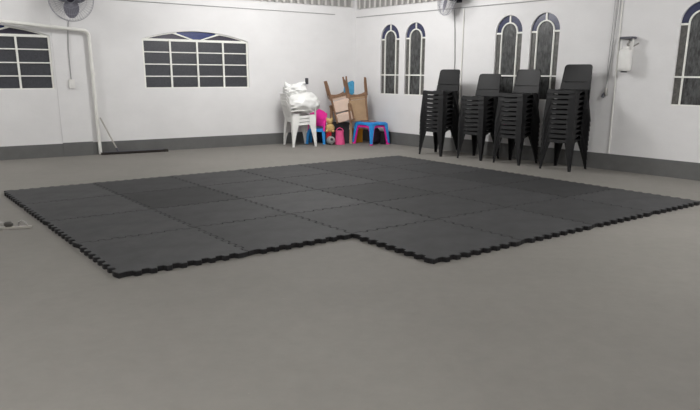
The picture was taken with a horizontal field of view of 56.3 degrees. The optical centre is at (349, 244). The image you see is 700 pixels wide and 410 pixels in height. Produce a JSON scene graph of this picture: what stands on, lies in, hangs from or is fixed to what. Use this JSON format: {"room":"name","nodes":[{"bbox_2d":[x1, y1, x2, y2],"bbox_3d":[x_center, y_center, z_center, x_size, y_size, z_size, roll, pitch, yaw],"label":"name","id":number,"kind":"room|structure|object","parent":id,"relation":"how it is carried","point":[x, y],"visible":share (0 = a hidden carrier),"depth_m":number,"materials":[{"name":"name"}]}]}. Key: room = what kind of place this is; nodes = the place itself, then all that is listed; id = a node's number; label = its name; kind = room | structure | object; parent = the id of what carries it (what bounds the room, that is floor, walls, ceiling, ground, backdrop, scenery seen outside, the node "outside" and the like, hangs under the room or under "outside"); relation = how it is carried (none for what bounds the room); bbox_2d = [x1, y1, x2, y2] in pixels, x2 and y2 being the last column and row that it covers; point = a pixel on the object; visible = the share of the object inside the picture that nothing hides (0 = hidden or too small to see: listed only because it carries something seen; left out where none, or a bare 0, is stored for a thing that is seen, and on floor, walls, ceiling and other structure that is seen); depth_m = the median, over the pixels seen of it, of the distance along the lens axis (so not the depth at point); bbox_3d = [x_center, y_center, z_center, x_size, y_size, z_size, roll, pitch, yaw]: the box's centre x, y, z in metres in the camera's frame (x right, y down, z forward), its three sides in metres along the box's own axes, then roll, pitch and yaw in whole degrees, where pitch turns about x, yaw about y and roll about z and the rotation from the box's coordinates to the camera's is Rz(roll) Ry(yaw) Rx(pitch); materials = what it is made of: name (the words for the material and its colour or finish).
{"room":"community hall","nodes":[
{"label":"community hall","id":0,"kind":"room"},
{"bbox_2d":[0,0,355,146],"bbox_3d":[-5.373,-3.076,10.045,13.000,3.500,0.161,-9,17,-32],"label":"wall","id":1,"kind":"structure","parent":0,"point":[288,47],"depth_m":11.62,"materials":[{"name":"paint"}]},
{"bbox_2d":[0,25,54,88],"bbox_3d":[-5.588,-2.855,9.912,1.958,0.967,0.045,-9,17,-32],"label":"window","id":2,"kind":"structure","parent":1,"relation":"in","point":[25,55],"depth_m":10.23,"materials":[{"name":"black glass"}]},
{"bbox_2d":[0,19,101,153],"bbox_3d":[-5.433,-2.401,9.960,3.030,2.217,0.111,-10,18,-33],"label":"drain pipe","id":3,"kind":"object","parent":1,"relation":"attached to","point":[97,122],"visible":1,"depth_m":10.61,"materials":[{"name":"white plastic"}]},
{"bbox_2d":[48,0,93,156],"bbox_3d":[-4.514,-3.181,10.483,0.470,3.490,0.024,-9,17,-32],"label":"pilaster","id":4,"kind":"object","parent":1,"relation":"attached to","point":[74,108],"visible":1,"depth_m":10.64,"materials":[{"name":"paint"}]},
{"bbox_2d":[67,21,71,78],"bbox_3d":[-4.500,-3.127,10.497,0.059,0.905,0.012,-9,17,-32],"label":"cable","id":5,"kind":"object","parent":4,"relation":"attached to","point":[68,21],"visible":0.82,"depth_m":10.48,"materials":[{"name":"grey plastic"}]},
{"bbox_2d":[48,0,93,21],"bbox_3d":[-4.354,-3.821,10.165,0.639,0.667,0.416,-9,17,-32],"label":"wall fan","id":6,"kind":"object","parent":4,"relation":"attached to","point":[71,7],"visible":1,"depth_m":10.13,"materials":[{"name":"black plastic"}]},
{"bbox_2d":[68,79,74,87],"bbox_3d":[-4.515,-2.615,10.609,0.090,0.140,0.043,-9,17,-32],"label":"wall switch","id":7,"kind":"object","parent":4,"relation":"attached to","point":[71,81],"visible":1,"depth_m":10.59,"materials":[{"name":"white plastic"}]},
{"bbox_2d":[0,129,349,159],"bbox_3d":[-5.339,-1.466,10.388,12.986,0.212,0.014,-9,17,-32],"label":"baseboard","id":8,"kind":"structure","parent":1,"relation":"attached to","point":[46,150],"depth_m":11.65,"materials":[{"name":"grey paint"}]},
{"bbox_2d":[142,32,248,87],"bbox_3d":[-2.736,-3.315,11.715,1.958,0.967,0.046,-9,17,-32],"label":"window","id":9,"kind":"structure","parent":1,"relation":"in","point":[175,59],"depth_m":11.68,"materials":[{"name":"black glass"}]},
{"bbox_2d":[121,0,334,14],"bbox_3d":[-2.181,-4.280,11.771,4.500,0.035,0.014,-9,17,-32],"label":"cable","id":10,"kind":"object","parent":1,"relation":"attached to","point":[121,0],"visible":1,"depth_m":11.66,"materials":[{"name":"grey plastic"}]},
{"bbox_2d":[256,0,352,6],"bbox_3d":[-3.252,-4.654,10.919,7.904,0.850,0.042,-9,17,-32],"label":"sheeting","id":11,"kind":"object","parent":1,"relation":"attached to","point":[348,3],"visible":1,"depth_m":12.74,"materials":[{"name":"white metal"}]},
{"bbox_2d":[0,140,699,409],"bbox_3d":[1.081,0.668,3.030,13.167,0.120,21.970,-12,19,-38],"label":"floor","id":12,"kind":"structure","parent":0,"point":[606,317],"depth_m":3.77,"materials":[{"name":"paint"}]},
{"bbox_2d":[0,220,31,228],"bbox_3d":[-3.129,-0.179,5.800,0.560,0.074,0.076,-3,15,-13],"label":"bracket","id":13,"kind":"object","parent":12,"relation":"on","point":[8,224],"visible":1,"depth_m":5.82,"materials":[{"name":"metal"}]},
{"bbox_2d":[100,117,167,154],"bbox_3d":[-3.715,-1.893,11.238,1.133,0.627,0.113,-8,17,-29],"label":"mop","id":14,"kind":"object","parent":12,"relation":"on","point":[116,147],"visible":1,"depth_m":11.18,"materials":[{"name":"grey plastic"}]},
{"bbox_2d":[280,100,316,146],"bbox_3d":[-1.018,-2.333,12.498,0.587,0.858,0.560,-6,16,-24],"label":"armchair","id":15,"kind":"object","parent":12,"relation":"on","point":[286,110],"visible":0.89,"depth_m":12.38,"materials":[{"name":"white plastic"}]},
{"bbox_2d":[280,97,316,143],"bbox_3d":[-1.017,-2.393,12.482,0.587,0.858,0.560,-6,16,-24],"label":"armchair","id":16,"kind":"object","parent":15,"relation":"on","point":[281,98],"visible":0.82,"depth_m":12.30,"materials":[{"name":"white plastic"}]},
{"bbox_2d":[280,93,316,140],"bbox_3d":[-1.017,-2.453,12.467,0.587,0.858,0.560,-6,16,-24],"label":"armchair","id":17,"kind":"object","parent":16,"relation":"on","point":[294,121],"visible":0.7,"depth_m":12.29,"materials":[{"name":"white plastic"}]},
{"bbox_2d":[285,92,319,112],"bbox_3d":[-0.901,-2.710,12.397,0.677,0.392,0.632,0,15,0],"label":"plastic sack","id":18,"kind":"object","parent":17,"relation":"on","point":[307,101],"visible":0.83,"depth_m":12.19,"materials":[{"name":"white plastic"}]},
{"bbox_2d":[282,82,306,96],"bbox_3d":[-1.046,-2.925,12.334,0.483,0.309,0.403,0,15,0],"label":"plastic bag","id":19,"kind":"object","parent":18,"relation":"on","point":[289,89],"visible":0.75,"depth_m":12.20,"materials":[{"name":"white plastic"}]},
{"bbox_2d":[306,109,326,143],"bbox_3d":[-0.647,-2.354,12.937,0.396,0.688,0.383,3,15,10],"label":"chair","id":20,"kind":"object","parent":12,"relation":"on","point":[321,116],"visible":0.74,"depth_m":13.00,"materials":[{"name":"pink plastic"}]},
{"bbox_2d":[317,128,325,142],"bbox_3d":[-0.509,-2.226,13.270,0.284,0.264,0.184,-9,17,-32],"label":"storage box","id":21,"kind":"object","parent":12,"relation":"on","point":[319,134],"visible":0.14,"depth_m":13.19,"materials":[{"name":"plastic"}]},
{"bbox_2d":[325,132,333,143],"bbox_3d":[-0.405,-2.115,12.927,0.186,0.225,0.166,0,15,0],"label":"toy box","id":22,"kind":"object","parent":12,"relation":"on","point":[332,133],"visible":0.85,"depth_m":12.84,"materials":[{"name":"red plastic"}]},
{"bbox_2d":[325,118,333,131],"bbox_3d":[-0.394,-2.357,12.846,0.180,0.288,0.197,0,15,0],"label":"plush toy","id":23,"kind":"object","parent":22,"relation":"on","point":[329,127],"visible":1,"depth_m":12.81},
{"bbox_2d":[326,136,334,144],"bbox_3d":[-0.375,-2.043,12.760,0.170,0.170,0.170,0,15,0],"label":"ball","id":24,"kind":"object","parent":12,"relation":"on","point":[330,140],"visible":1,"depth_m":12.70,"materials":[{"name":"white leather"}]},
{"bbox_2d":[334,127,344,144],"bbox_3d":[-0.202,-2.143,12.826,0.210,0.333,0.210,0,15,0],"label":"tub","id":25,"kind":"object","parent":12,"relation":"on","point":[339,138],"visible":1,"depth_m":12.77,"materials":[{"name":"plastic"}]},
{"bbox_2d":[329,105,351,143],"bbox_3d":[-0.098,-2.416,13.085,0.620,0.730,0.400,0,15,0],"label":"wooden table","id":26,"kind":"object","parent":12,"relation":"on","point":[330,106],"visible":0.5,"depth_m":12.92,"materials":[{"name":"brown wood"}]},
{"bbox_2d":[333,122,349,142],"bbox_3d":[-0.179,-2.256,13.117,0.324,0.404,0.284,0,15,-3],"label":"crate","id":27,"kind":"object","parent":12,"relation":"on","point":[344,125],"visible":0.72,"depth_m":12.97,"materials":[{"name":"black plastic"}]},
{"bbox_2d":[4,156,699,278],"bbox_3d":[-0.084,-0.527,7.248,5.989,0.040,4.961,-10,18,-35],"label":"floor mat","id":28,"kind":"object","parent":12,"relation":"on","point":[152,253],"depth_m":6.47,"materials":[{"name":"rubber"}]},
{"bbox_2d":[352,128,362,142],"bbox_3d":[0.136,-2.228,13.269,0.204,0.274,0.174,-10,18,-34],"label":"bin","id":29,"kind":"object","parent":12,"relation":"on","point":[360,131],"visible":0.43,"depth_m":13.22,"materials":[{"name":"orange plastic"}]},
{"bbox_2d":[352,121,389,145],"bbox_3d":[0.416,-2.216,12.920,0.490,0.432,0.580,-11,19,-37],"label":"table","id":30,"kind":"object","parent":12,"relation":"on","point":[371,125],"visible":0.94,"depth_m":12.73,"materials":[{"name":"blue plastic"}]},
{"bbox_2d":[344,77,368,122],"bbox_3d":[0.133,-2.861,12.856,0.497,0.866,0.492,1,15,4],"label":"wooden chair","id":31,"kind":"object","parent":30,"relation":"on","point":[360,108],"visible":0.92,"depth_m":12.71,"materials":[{"name":"brown wood"}]},
{"bbox_2d":[324,76,354,123],"bbox_3d":[-0.219,-2.861,12.864,0.576,0.900,0.492,-2,15,-8],"label":"wooden chair","id":32,"kind":"object","parent":31,"relation":"on","point":[338,106],"visible":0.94,"depth_m":12.71,"materials":[{"name":"wood"}]},
{"bbox_2d":[343,81,353,94],"bbox_3d":[-0.024,-3.073,12.758,0.208,0.268,0.140,0,15,0],"label":"cloth bag","id":33,"kind":"object","parent":31,"relation":"on","point":[351,83],"visible":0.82,"depth_m":12.70,"materials":[{"name":"blue fabric"}]},
{"bbox_2d":[354,125,387,143],"bbox_3d":[0.416,-2.193,12.926,0.440,0.385,0.530,-11,19,-37],"label":"table","id":34,"kind":"object","parent":12,"relation":"on","point":[358,126],"visible":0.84,"depth_m":12.83,"materials":[{"name":"pink plastic"}]},
{"bbox_2d":[368,128,379,143],"bbox_3d":[0.483,-2.192,13.012,0.230,0.343,0.310,-11,19,-38],"label":"fabric bag","id":35,"kind":"object","parent":12,"relation":"on","point":[376,138],"visible":0.7,"depth_m":12.90,"materials":[{"name":"black fabric"}]},
{"bbox_2d":[380,131,389,144],"bbox_3d":[0.695,-2.119,12.925,0.186,0.245,0.106,-12,19,-38],"label":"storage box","id":36,"kind":"object","parent":12,"relation":"on","point":[382,134],"visible":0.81,"depth_m":12.87,"materials":[{"name":"black plastic"}]},
{"bbox_2d":[419,126,456,156],"bbox_3d":[1.541,-1.964,11.245,0.492,0.805,0.516,-13,20,-42],"label":"plastic chair","id":37,"kind":"object","parent":12,"relation":"on","point":[435,131],"visible":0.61,"depth_m":11.24,"materials":[{"name":"black plastic"}]},
{"bbox_2d":[419,122,457,152],"bbox_3d":[1.541,-2.031,11.229,0.492,0.805,0.516,-14,20,-42],"label":"plastic chair","id":38,"kind":"object","parent":37,"relation":"on","point":[449,123],"visible":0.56,"depth_m":11.12,"materials":[{"name":"black plastic"}]},
{"bbox_2d":[419,118,457,148],"bbox_3d":[1.542,-2.098,11.212,0.492,0.805,0.516,-13,20,-42],"label":"plastic chair","id":39,"kind":"object","parent":38,"relation":"on","point":[449,119],"visible":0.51,"depth_m":11.10,"materials":[{"name":"black plastic"}]},
{"bbox_2d":[419,100,458,143],"bbox_3d":[1.544,-2.164,11.193,0.492,0.805,0.516,-13,20,-42],"label":"plastic chair","id":40,"kind":"object","parent":39,"relation":"on","point":[449,115],"visible":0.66,"depth_m":11.09,"materials":[{"name":"black plastic"}]},
{"bbox_2d":[419,96,458,139],"bbox_3d":[1.544,-2.231,11.175,0.492,0.805,0.516,-14,20,-42],"label":"plastic chair","id":41,"kind":"object","parent":40,"relation":"on","point":[433,113],"visible":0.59,"depth_m":11.07,"materials":[{"name":"black plastic"}]},
{"bbox_2d":[419,94,458,135],"bbox_3d":[1.541,-2.297,11.157,0.492,0.805,0.516,-14,20,-42],"label":"plastic chair","id":42,"kind":"object","parent":41,"relation":"on","point":[450,106],"visible":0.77,"depth_m":11.07,"materials":[{"name":"black plastic"}]},
{"bbox_2d":[419,84,459,131],"bbox_3d":[1.542,-2.364,11.138,0.492,0.805,0.516,-13,20,-42],"label":"plastic chair","id":43,"kind":"object","parent":42,"relation":"on","point":[450,102],"visible":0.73,"depth_m":11.05,"materials":[{"name":"black plastic"}]},
{"bbox_2d":[420,80,459,127],"bbox_3d":[1.543,-2.431,11.124,0.492,0.805,0.516,-14,20,-42],"label":"plastic chair","id":44,"kind":"object","parent":43,"relation":"on","point":[449,99],"visible":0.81,"depth_m":11.03,"materials":[{"name":"black plastic"}]},
{"bbox_2d":[420,79,459,123],"bbox_3d":[1.544,-2.498,11.106,0.492,0.805,0.516,-13,20,-42],"label":"plastic chair","id":45,"kind":"object","parent":44,"relation":"on","point":[449,94],"visible":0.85,"depth_m":11.01,"materials":[{"name":"black plastic"}]},
{"bbox_2d":[420,69,459,118],"bbox_3d":[1.546,-2.564,11.085,0.492,0.805,0.516,-13,20,-42],"label":"plastic chair","id":46,"kind":"object","parent":45,"relation":"on","point":[447,76],"visible":0.98,"depth_m":11.08,"materials":[{"name":"black plastic"}]},
{"bbox_2d":[457,129,498,160],"bbox_3d":[2.121,-1.829,10.741,0.492,0.805,0.516,-13,20,-41],"label":"plastic chair","id":47,"kind":"object","parent":12,"relation":"on","point":[473,134],"visible":0.41,"depth_m":10.77,"materials":[{"name":"black plastic"}]},
{"bbox_2d":[457,124,498,156],"bbox_3d":[2.120,-1.896,10.727,0.492,0.805,0.516,-13,20,-41],"label":"plastic chair","id":48,"kind":"object","parent":47,"relation":"on","point":[470,128],"visible":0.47,"depth_m":10.61,"materials":[{"name":"black plastic"}]},
{"bbox_2d":[457,120,498,151],"bbox_3d":[2.122,-1.962,10.707,0.492,0.805,0.516,-13,20,-41],"label":"plastic chair","id":49,"kind":"object","parent":48,"relation":"on","point":[475,124],"visible":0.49,"depth_m":10.59,"materials":[{"name":"black plastic"}]},
{"bbox_2d":[457,113,494,147],"bbox_3d":[2.122,-2.029,10.690,0.492,0.805,0.516,-13,20,-41],"label":"plastic chair","id":50,"kind":"object","parent":49,"relation":"on","point":[489,118],"visible":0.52,"depth_m":10.57,"materials":[{"name":"black plastic"}]},
{"bbox_2d":[458,112,494,143],"bbox_3d":[2.123,-2.096,10.671,0.492,0.805,0.516,-13,20,-41],"label":"plastic chair","id":51,"kind":"object","parent":50,"relation":"on","point":[471,115],"visible":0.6,"depth_m":10.54,"materials":[{"name":"black plastic"}]},
{"bbox_2d":[458,107,494,138],"bbox_3d":[2.121,-2.162,10.653,0.492,0.805,0.516,-13,20,-41],"label":"plastic chair","id":52,"kind":"object","parent":51,"relation":"on","point":[490,109],"visible":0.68,"depth_m":10.55,"materials":[{"name":"black plastic"}]},
{"bbox_2d":[458,84,500,134],"bbox_3d":[2.122,-2.229,10.635,0.492,0.805,0.516,-13,20,-41],"label":"plastic chair","id":53,"kind":"object","parent":52,"relation":"on","point":[490,104],"visible":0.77,"depth_m":10.51,"materials":[{"name":"black plastic"}]},
{"bbox_2d":[458,83,500,130],"bbox_3d":[2.120,-2.296,10.620,0.492,0.805,0.516,-13,20,-41],"label":"plastic chair","id":54,"kind":"object","parent":53,"relation":"on","point":[473,102],"visible":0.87,"depth_m":10.52,"materials":[{"name":"black plastic"}]},
{"bbox_2d":[458,74,500,125],"bbox_3d":[2.123,-2.364,10.605,0.492,0.805,0.516,-13,20,-41],"label":"plastic chair","id":55,"kind":"object","parent":54,"relation":"on","point":[486,81],"visible":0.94,"depth_m":10.60,"materials":[{"name":"black plastic"}]},
{"bbox_2d":[492,132,536,165],"bbox_3d":[2.601,-1.687,10.210,0.492,0.805,0.516,-12,19,-40],"label":"plastic chair","id":56,"kind":"object","parent":12,"relation":"on","point":[511,137],"visible":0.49,"depth_m":10.23,"materials":[{"name":"black plastic"}]},
{"bbox_2d":[493,127,537,160],"bbox_3d":[2.602,-1.753,10.191,0.492,0.805,0.516,-12,19,-40],"label":"plastic chair","id":57,"kind":"object","parent":56,"relation":"on","point":[506,131],"visible":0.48,"depth_m":10.09,"materials":[{"name":"black plastic"}]},
{"bbox_2d":[493,106,538,156],"bbox_3d":[2.602,-1.820,10.175,0.492,0.805,0.516,-12,19,-40],"label":"plastic chair","id":58,"kind":"object","parent":57,"relation":"on","point":[504,126],"visible":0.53,"depth_m":10.08,"materials":[{"name":"black plastic"}]},
{"bbox_2d":[493,104,538,151],"bbox_3d":[2.603,-1.887,10.156,0.492,0.805,0.516,-13,19,-40],"label":"plastic chair","id":59,"kind":"object","parent":58,"relation":"on","point":[507,122],"visible":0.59,"depth_m":10.06,"materials":[{"name":"black plastic"}]},
{"bbox_2d":[494,95,539,147],"bbox_3d":[2.602,-1.954,10.139,0.492,0.805,0.516,-12,19,-40],"label":"plastic chair","id":60,"kind":"object","parent":59,"relation":"on","point":[528,116],"visible":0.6,"depth_m":10.03,"materials":[{"name":"black plastic"}]},
{"bbox_2d":[494,91,539,142],"bbox_3d":[2.602,-2.020,10.121,0.492,0.805,0.516,-13,19,-40],"label":"plastic chair","id":61,"kind":"object","parent":60,"relation":"on","point":[509,113],"visible":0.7,"depth_m":10.03,"materials":[{"name":"black plastic"}]},
{"bbox_2d":[494,89,539,137],"bbox_3d":[2.601,-2.088,10.106,0.492,0.805,0.516,-12,19,-40],"label":"plastic chair","id":62,"kind":"object","parent":61,"relation":"on","point":[510,108],"visible":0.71,"depth_m":10.02,"materials":[{"name":"black plastic"}]},
{"bbox_2d":[494,87,539,133],"bbox_3d":[2.602,-2.155,10.091,0.492,0.805,0.516,-12,19,-40],"label":"plastic chair","id":63,"kind":"object","parent":62,"relation":"on","point":[529,102],"visible":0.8,"depth_m":10.00,"materials":[{"name":"black plastic"}]},
{"bbox_2d":[494,78,540,128],"bbox_3d":[2.601,-2.221,10.071,0.492,0.805,0.516,-12,19,-40],"label":"plastic chair","id":64,"kind":"object","parent":63,"relation":"on","point":[511,99],"visible":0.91,"depth_m":9.99,"materials":[{"name":"black plastic"}]},
{"bbox_2d":[495,69,540,123],"bbox_3d":[2.602,-2.288,10.055,0.492,0.805,0.516,-12,19,-40],"label":"plastic chair","id":65,"kind":"object","parent":64,"relation":"on","point":[524,77],"visible":0.95,"depth_m":10.05,"materials":[{"name":"black plastic"}]},
{"bbox_2d":[539,136,585,171],"bbox_3d":[3.152,-1.521,9.589,0.492,0.805,0.516,-13,20,-42],"label":"plastic chair","id":66,"kind":"object","parent":12,"relation":"on","point":[558,142],"visible":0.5,"depth_m":9.61,"materials":[{"name":"black plastic"}]},
{"bbox_2d":[539,131,586,166],"bbox_3d":[3.150,-1.588,9.572,0.492,0.805,0.516,-14,20,-42],"label":"plastic chair","id":67,"kind":"object","parent":66,"relation":"on","point":[553,135],"visible":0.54,"depth_m":9.48,"materials":[{"name":"black plastic"}]},
{"bbox_2d":[540,126,586,161],"bbox_3d":[3.153,-1.655,9.554,0.492,0.805,0.516,-13,20,-42],"label":"plastic chair","id":68,"kind":"object","parent":67,"relation":"on","point":[552,130],"visible":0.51,"depth_m":9.45,"materials":[{"name":"black plastic"}]},
{"bbox_2d":[540,121,586,157],"bbox_3d":[3.149,-1.722,9.538,0.492,0.805,0.516,-14,20,-42],"label":"plastic chair","id":69,"kind":"object","parent":68,"relation":"on","point":[552,125],"visible":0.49,"depth_m":9.43,"materials":[{"name":"black plastic"}]},
{"bbox_2d":[540,98,589,152],"bbox_3d":[3.151,-1.789,9.523,0.492,0.805,0.516,-13,20,-42],"label":"plastic chair","id":70,"kind":"object","parent":69,"relation":"on","point":[559,121],"visible":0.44,"depth_m":9.40,"materials":[{"name":"black plastic"}]},
{"bbox_2d":[541,112,587,147],"bbox_3d":[3.151,-1.856,9.504,0.492,0.805,0.516,-13,20,-42],"label":"plastic chair","id":71,"kind":"object","parent":70,"relation":"on","point":[580,114],"visible":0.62,"depth_m":9.40,"materials":[{"name":"black plastic"}]},
{"bbox_2d":[541,88,590,142],"bbox_3d":[3.152,-1.922,9.487,0.492,0.805,0.516,-13,20,-42],"label":"plastic chair","id":72,"kind":"object","parent":71,"relation":"on","point":[558,111],"visible":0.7,"depth_m":9.38,"materials":[{"name":"black plastic"}]},
{"bbox_2d":[541,96,589,137],"bbox_3d":[3.151,-1.989,9.467,0.492,0.805,0.516,-14,20,-42],"label":"plastic chair","id":73,"kind":"object","parent":72,"relation":"on","point":[581,104],"visible":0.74,"depth_m":9.37,"materials":[{"name":"black plastic"}]},
{"bbox_2d":[542,78,591,132],"bbox_3d":[3.153,-2.055,9.449,0.492,0.805,0.516,-13,20,-42],"label":"plastic chair","id":74,"kind":"object","parent":73,"relation":"on","point":[557,101],"visible":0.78,"depth_m":9.36,"materials":[{"name":"black plastic"}]},
{"bbox_2d":[542,77,591,127],"bbox_3d":[3.153,-2.122,9.431,0.492,0.805,0.516,-13,20,-42],"label":"plastic chair","id":75,"kind":"object","parent":74,"relation":"on","point":[582,94],"visible":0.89,"depth_m":9.35,"materials":[{"name":"black plastic"}]},
{"bbox_2d":[543,64,592,122],"bbox_3d":[3.154,-2.188,9.414,0.492,0.805,0.516,-14,20,-42],"label":"plastic chair","id":76,"kind":"object","parent":75,"relation":"on","point":[572,72],"visible":0.96,"depth_m":9.42,"materials":[{"name":"black plastic"}]},
{"bbox_2d":[355,0,699,162],"bbox_3d":[6.594,-1.972,6.063,0.164,3.500,20.000,-12,19,-38],"label":"wall","id":77,"kind":"structure","parent":0,"point":[645,123],"depth_m":9.62,"materials":[{"name":"paint"}]},
{"bbox_2d":[380,25,398,94],"bbox_3d":[0.791,-3.603,12.721,0.042,1.307,0.520,-12,19,-38],"label":"window","id":78,"kind":"structure","parent":77,"relation":"in","point":[390,37],"depth_m":12.73,"materials":[{"name":"black glass"}]},
{"bbox_2d":[357,0,438,8],"bbox_3d":[2.671,-4.390,10.101,0.044,0.890,7.904,-12,19,-38],"label":"sheeting","id":79,"kind":"object","parent":77,"relation":"attached to","point":[361,4],"visible":0.98,"depth_m":12.57,"materials":[{"name":"white metal"}]},
{"bbox_2d":[404,23,424,95],"bbox_3d":[1.227,-3.468,12.217,0.042,1.307,0.520,-12,19,-38],"label":"window","id":80,"kind":"structure","parent":77,"relation":"in","point":[415,40],"depth_m":12.23,"materials":[{"name":"black glass"}]},
{"bbox_2d":[437,0,461,15],"bbox_3d":[1.734,-4.225,11.048,0.385,0.662,0.668,-4,15,-17],"label":"wall fan","id":81,"kind":"object","parent":77,"relation":"attached to","point":[444,2],"visible":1,"depth_m":11.09,"materials":[{"name":"black plastic"}]},
{"bbox_2d":[356,0,543,17],"bbox_3d":[1.597,-4.150,11.526,0.014,0.012,4.570,-12,19,-38],"label":"cable","id":82,"kind":"object","parent":77,"relation":"attached to","point":[535,0],"visible":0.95,"depth_m":11.17,"materials":[{"name":"grey plastic"}]},
{"bbox_2d":[451,9,454,137],"bbox_3d":[1.817,-3.005,11.542,0.016,2.191,0.075,-12,19,-38],"label":"cable","id":83,"kind":"object","parent":77,"relation":"attached to","point":[454,9],"visible":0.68,"depth_m":11.38,"materials":[{"name":"grey plastic"}]},
{"bbox_2d":[459,8,464,109],"bbox_3d":[1.939,-2.965,11.402,0.021,2.195,0.024,0,15,0],"label":"conduit","id":84,"kind":"object","parent":77,"relation":"attached to","point":[464,8],"visible":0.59,"depth_m":11.32,"materials":[{"name":"white plastic"}]},
{"bbox_2d":[495,15,521,97],"bbox_3d":[2.581,-3.051,10.653,0.042,1.307,0.520,-12,19,-38],"label":"window","id":85,"kind":"structure","parent":77,"relation":"in","point":[509,32],"depth_m":10.64,"materials":[{"name":"grey glass"}]},
{"bbox_2d":[363,129,699,180],"bbox_3d":[6.524,-0.376,6.419,0.026,0.232,19.986,-12,19,-38],"label":"baseboard","id":86,"kind":"structure","parent":77,"relation":"attached to","point":[632,164],"depth_m":9.76,"materials":[{"name":"grey paint"}]},
{"bbox_2d":[529,13,559,99],"bbox_3d":[3.014,-2.918,10.153,0.042,1.307,0.520,-12,19,-38],"label":"window","id":87,"kind":"structure","parent":77,"relation":"in","point":[545,31],"depth_m":10.12,"materials":[{"name":"grey glass"}]},
{"bbox_2d":[601,0,618,97],"bbox_3d":[3.685,-2.882,9.240,0.051,1.561,0.126,-13,20,-42],"label":"hanging cord","id":88,"kind":"object","parent":77,"relation":"hanging from","point":[605,92],"visible":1,"depth_m":9.28,"materials":[{"name":"grey plastic"}]},
{"bbox_2d":[608,0,622,153],"bbox_3d":[3.773,-2.477,9.265,0.018,2.355,0.052,-12,19,-38],"label":"conduit","id":89,"kind":"object","parent":77,"relation":"attached to","point":[622,0],"visible":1,"depth_m":9.28,"materials":[{"name":"white plastic"}]},
{"bbox_2d":[617,36,638,71],"bbox_3d":[3.833,-2.627,9.019,0.189,0.476,0.257,-12,19,-38],"label":"wall dispenser","id":90,"kind":"object","parent":77,"relation":"attached to","point":[625,54],"visible":1,"depth_m":8.99,"materials":[{"name":"grey plastic"}]},
{"bbox_2d":[617,46,632,70],"bbox_3d":[3.811,-2.579,9.051,0.180,0.330,0.180,-12,19,-38],"label":"canister","id":91,"kind":"object","parent":90,"relation":"on","point":[625,54],"depth_m":8.99,"materials":[{"name":"white plastic"}]},
{"bbox_2d":[671,2,699,106],"bbox_3d":[4.494,-2.462,8.445,0.042,1.307,0.520,-12,19,-38],"label":"window","id":92,"kind":"structure","parent":77,"relation":"in","point":[686,88],"depth_m":8.54,"materials":[{"name":"grey glass"}]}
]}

